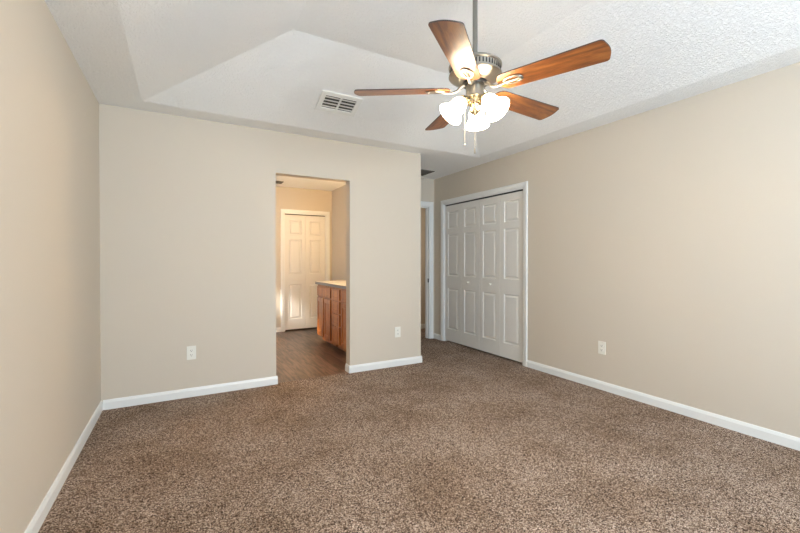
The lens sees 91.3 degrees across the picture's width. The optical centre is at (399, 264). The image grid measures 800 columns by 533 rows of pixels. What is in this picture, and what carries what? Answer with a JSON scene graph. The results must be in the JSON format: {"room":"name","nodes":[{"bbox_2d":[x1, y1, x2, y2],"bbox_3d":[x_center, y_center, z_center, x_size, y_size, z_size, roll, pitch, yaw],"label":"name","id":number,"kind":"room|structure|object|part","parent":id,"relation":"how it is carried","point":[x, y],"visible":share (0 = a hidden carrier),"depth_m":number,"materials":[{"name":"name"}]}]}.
{"room":"empty bedroom","nodes":[
{"label":"empty bedroom","id":0,"kind":"room"},
{"bbox_2d":[0,0,100,532],"bbox_3d":[-1.189,-0.044,0.847,0.110,2.460,5.338,0,1,-29],"label":"wall","id":1,"kind":"structure","parent":0,"point":[50,335],"depth_m":1.82,"materials":[{"name":"beige paint"}]},
{"bbox_2d":[24,400,102,532],"bbox_3d":[-1.109,1.147,0.839,0.013,0.078,5.228,0,1,-29],"label":"baseboard","id":2,"kind":"structure","parent":1,"relation":"attached to","point":[34,526],"depth_m":2.05,"materials":[{"name":"white paint"}]},
{"bbox_2d":[99,104,420,401],"bbox_3d":[-1.099,-0.069,3.890,3.011,2.464,0.110,0,1,-29],"label":"wall","id":3,"kind":"structure","parent":0,"point":[188,205],"depth_m":3.53,"materials":[{"name":"beige paint"}]},
{"bbox_2d":[103,376,277,409],"bbox_3d":[-1.805,1.124,3.499,1.361,0.078,0.123,0,1,-29],"label":"baseboard","id":4,"kind":"structure","parent":3,"relation":"attached to","point":[108,404],"depth_m":3.40,"materials":[{"name":"white paint"}]},
{"bbox_2d":[187,346,195,359],"bbox_3d":[-1.827,0.777,3.423,0.072,0.118,0.009,0,1,-29],"label":"wall outlet","id":5,"kind":"object","parent":3,"relation":"attached to","point":[191,350],"visible":1,"depth_m":3.42,"materials":[{"name":"white plastic"}]},
{"bbox_2d":[345,356,421,372],"bbox_3d":[-0.413,1.112,4.853,0.913,0.078,1.133,0,1,-29],"label":"baseboard","id":6,"kind":"structure","parent":3,"relation":"attached to","point":[417,359],"depth_m":4.33,"materials":[{"name":"white paint"}]},
{"bbox_2d":[395,327,400,336],"bbox_3d":[-0.025,0.770,4.427,0.072,0.118,0.009,0,1,-29],"label":"wall outlet","id":7,"kind":"object","parent":3,"relation":"attached to","point":[397,329],"visible":1,"depth_m":4.43,"materials":[{"name":"white plastic"}]},
{"bbox_2d":[276,186,331,326],"bbox_3d":[-2.471,-0.080,6.379,2.795,2.444,0.110,0,1,-29],"label":"wall","id":8,"kind":"structure","parent":0,"point":[286,197],"depth_m":6.67,"materials":[{"name":"beige paint"}]},
{"bbox_2d":[285,215,324,329],"bbox_3d":[-1.644,0.139,6.803,0.701,1.955,0.062,0,1,-29],"label":"door","id":9,"kind":"structure","parent":8,"relation":"in","point":[304,235],"depth_m":6.78,"materials":[{"name":"white paint"}]},
{"bbox_2d":[281,209,329,331],"bbox_3d":[-1.657,0.103,6.825,0.856,2.069,0.126,0,1,-29],"label":"trim","id":10,"kind":"structure","parent":8,"relation":"attached to","point":[283,211],"depth_m":6.62,"materials":[{"name":"white paint"}]},
{"bbox_2d":[321,185,345,280],"bbox_3d":[-0.675,-0.088,6.125,0.095,2.464,3.382,0,1,-29],"label":"wall partition","id":11,"kind":"structure","parent":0,"point":[339,194],"depth_m":6.67,"materials":[{"name":"beige paint"}]},
{"bbox_2d":[38,327,799,532],"bbox_3d":[0.448,1.186,3.643,5.681,0.050,8.830,0,1,-29],"label":"floor","id":12,"kind":"structure","parent":0,"point":[461,439],"depth_m":2.32,"materials":[{"name":"brown carpet"}]},
{"bbox_2d":[317,285,337,346],"bbox_3d":[-0.864,0.726,5.793,0.561,0.842,0.649,0,1,-29],"label":"vanity cabinet","id":13,"kind":"object","parent":12,"relation":"on","point":[324,317],"visible":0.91,"depth_m":5.61,"materials":[{"name":"brown wood"}]},
{"bbox_3d":[-1.177,0.774,5.798,0.018,0.562,0.277,0,1,-29],"label":"door","id":14,"kind":"part","parent":13,"relation":"part of","materials":[{"name":"brown wood"}]},
{"bbox_3d":[-1.101,0.402,5.658,0.018,0.140,0.590,0,1,-29],"label":"drawer","id":15,"kind":"part","parent":13,"relation":"part of","materials":[{"name":"brown wood"}]},
{"bbox_3d":[-1.025,0.776,5.524,0.018,0.562,0.277,0,1,-29],"label":"door","id":16,"kind":"part","parent":13,"relation":"part of","materials":[{"name":"brown wood"}]},
{"bbox_2d":[331,287,345,351],"bbox_3d":[-0.619,0.730,5.354,0.561,0.842,0.344,0,1,-29],"label":"vanity cabinet","id":17,"kind":"object","parent":12,"relation":"on","point":[335,292],"visible":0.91,"depth_m":5.19,"materials":[{"name":"brown wood"}]},
{"bbox_3d":[-0.856,0.573,5.221,0.018,0.150,0.301,0,1,-29],"label":"drawer","id":18,"kind":"part","parent":17,"relation":"part of","materials":[{"name":"brown wood"}]},
{"bbox_3d":[-0.856,0.743,5.222,0.018,0.146,0.301,0,1,-29],"label":"drawer","id":19,"kind":"part","parent":17,"relation":"part of","materials":[{"name":"brown wood"}]},
{"bbox_3d":[-0.856,0.406,5.219,0.018,0.140,0.301,0,1,-29],"label":"drawer","id":20,"kind":"part","parent":17,"relation":"part of","materials":[{"name":"brown wood"}]},
{"bbox_3d":[-0.856,0.949,5.224,0.018,0.222,0.301,0,1,-29],"label":"drawer","id":21,"kind":"part","parent":17,"relation":"part of","materials":[{"name":"brown wood"}]},
{"bbox_2d":[341,289,345,348],"bbox_3d":[-0.354,0.734,4.878,0.561,0.842,0.734,0,1,-29],"label":"vanity cabinet","id":22,"kind":"object","parent":12,"relation":"on","point":[343,291],"visible":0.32,"depth_m":4.97,"materials":[{"name":"brown wood"}]},
{"bbox_2d":[315,281,345,288],"bbox_3d":[-0.605,0.244,5.312,0.574,0.130,1.805,0,1,-29],"label":"countertop","id":23,"kind":"structure","parent":22,"relation":"on","point":[337,284],"depth_m":5.45,"materials":[{"name":"white laminate"}]},
{"bbox_3d":[-0.591,0.410,4.743,0.018,0.140,0.675,0,1,-29],"label":"drawer","id":24,"kind":"part","parent":22,"relation":"part of","materials":[{"name":"brown wood"}]},
{"bbox_2d":[45,0,799,190],"bbox_3d":[-0.230,-1.463,3.294,4.000,0.374,8.740,0,1,-29],"label":"ceiling","id":25,"kind":"structure","parent":0,"point":[261,64],"depth_m":2.77,"materials":[{"name":"white paint"}]},
{"bbox_2d":[315,90,362,116],"bbox_3d":[-0.538,-1.410,3.442,0.366,0.091,0.224,0,1,-29],"label":"ceiling vent","id":26,"kind":"object","parent":25,"relation":"in","point":[333,102],"visible":1,"depth_m":3.43,"materials":[{"name":"white metal"}]},
{"bbox_2d":[421,169,434,175],"bbox_3d":[0.220,-1.288,5.469,0.430,0.012,0.310,0,1,-29],"label":"ceiling vent","id":27,"kind":"object","parent":25,"relation":"in","point":[423,172],"visible":0.41,"depth_m":5.48,"materials":[{"name":"grey metal"}]},
{"bbox_2d":[354,0,610,153],"bbox_3d":[0.442,-1.103,2.175,1.253,1.016,1.282,0,1,-29],"label":"ceiling fan","id":28,"kind":"object","parent":25,"relation":"hanging from","point":[471,70],"visible":1,"depth_m":2.04,"materials":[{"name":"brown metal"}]},
{"bbox_3d":[0.011,-0.956,2.168,0.533,0.006,0.148,0,13,3],"label":"blade","id":29,"kind":"part","parent":28,"relation":"part of","materials":[{"name":"brown wood"}]},
{"bbox_3d":[0.308,-0.959,2.535,0.148,0.006,0.533,-13,4,-14],"label":"blade","id":30,"kind":"part","parent":28,"relation":"part of","materials":[{"name":"brown wood"}]},
{"bbox_3d":[0.288,-0.835,2.122,0.146,0.148,0.140,0,1,-29],"label":"lamp shade","id":31,"kind":"part","parent":28,"relation":"part of","materials":[{"name":"white glass"}]},
{"bbox_3d":[0.268,-0.952,1.772,0.148,0.006,0.533,13,5,20],"label":"blade","id":32,"kind":"part","parent":28,"relation":"part of","materials":[{"name":"brown wood"}]},
{"bbox_3d":[0.449,-0.836,2.277,0.139,0.148,0.139,0,1,-29],"label":"lamp shade","id":33,"kind":"part","parent":28,"relation":"part of","materials":[{"name":"white glass"}]},
{"bbox_3d":[0.484,-0.858,2.076,0.051,0.068,0.065,0,1,-29],"label":"bulb","id":34,"kind":"part","parent":28,"relation":"part of","materials":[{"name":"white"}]},
{"bbox_3d":[0.503,-0.834,2.060,0.140,0.148,0.146,0,1,-29],"label":"lamp shade","id":35,"kind":"part","parent":28,"relation":"part of","materials":[{"name":"white glass"}]},
{"bbox_3d":[0.749,-0.958,2.365,0.533,0.006,0.148,0,-11,-33],"label":"blade","id":36,"kind":"part","parent":28,"relation":"part of","materials":[{"name":"brown wood"}]},
{"bbox_3d":[0.724,-0.954,1.894,0.533,0.006,0.148,0,-11,39],"label":"blade","id":37,"kind":"part","parent":28,"relation":"part of","materials":[{"name":"brown wood"}]},
{"bbox_2d":[421,178,433,333],"bbox_3d":[0.592,-0.094,6.579,2.560,2.460,0.922,0,1,-29],"label":"wall","id":38,"kind":"structure","parent":0,"point":[422,209],"depth_m":6.87,"materials":[{"name":"beige paint"}]},
{"bbox_2d":[421,201,433,338],"bbox_3d":[0.091,0.098,5.827,0.902,2.090,0.126,0,1,-29],"label":"trim","id":39,"kind":"structure","parent":38,"relation":"attached to","point":[428,206],"depth_m":5.98,"materials":[{"name":"white paint"}]},
{"bbox_2d":[434,62,799,437],"bbox_3d":[2.120,-0.065,3.269,0.110,2.460,6.348,0,1,-29],"label":"wall","id":40,"kind":"structure","parent":0,"point":[667,236],"depth_m":3.05,"materials":[{"name":"beige paint"}]},
{"bbox_2d":[433,333,440,339],"bbox_3d":[0.566,1.103,5.941,0.013,0.078,0.185,0,1,-29],"label":"baseboard","id":41,"kind":"structure","parent":40,"relation":"attached to","point":[436,336],"depth_m":5.93,"materials":[{"name":"white paint"}]},
{"bbox_2d":[445,200,479,349],"bbox_3d":[0.853,0.138,5.462,0.067,1.972,0.758,0,1,-29],"label":"door","id":42,"kind":"structure","parent":40,"relation":"in","point":[462,219],"depth_m":5.45,"materials":[{"name":"white paint"}]},
{"bbox_2d":[445,189,522,205],"bbox_3d":[1.057,-0.858,5.130,0.030,0.012,1.527,0,1,-29],"label":"trim","id":43,"kind":"structure","parent":40,"relation":"attached to","point":[521,189],"depth_m":5.00,"materials":[{"name":"white wood"}]},
{"bbox_2d":[441,181,527,366],"bbox_3d":[1.067,0.106,5.144,0.126,2.085,1.675,0,1,-29],"label":"trim","id":44,"kind":"structure","parent":40,"relation":"attached to","point":[523,185],"depth_m":4.58,"materials":[{"name":"white paint"}]},
{"bbox_2d":[479,191,522,361],"bbox_3d":[1.225,0.143,4.795,0.067,1.972,0.758,0,1,-29],"label":"door","id":45,"kind":"structure","parent":40,"relation":"in","point":[501,216],"depth_m":4.77,"materials":[{"name":"white paint"}]},
{"bbox_2d":[598,341,605,354],"bbox_3d":[1.865,0.774,3.612,0.009,0.118,0.072,0,1,-29],"label":"wall outlet","id":46,"kind":"object","parent":40,"relation":"attached to","point":[601,345],"visible":1,"depth_m":3.61,"materials":[{"name":"white plastic"}]},
{"bbox_2d":[527,360,799,450],"bbox_3d":[2.521,1.133,2.435,0.013,0.078,4.482,0,1,-29],"label":"baseboard","id":47,"kind":"structure","parent":40,"relation":"attached to","point":[779,438],"depth_m":3.02,"materials":[{"name":"white paint"}]}
]}

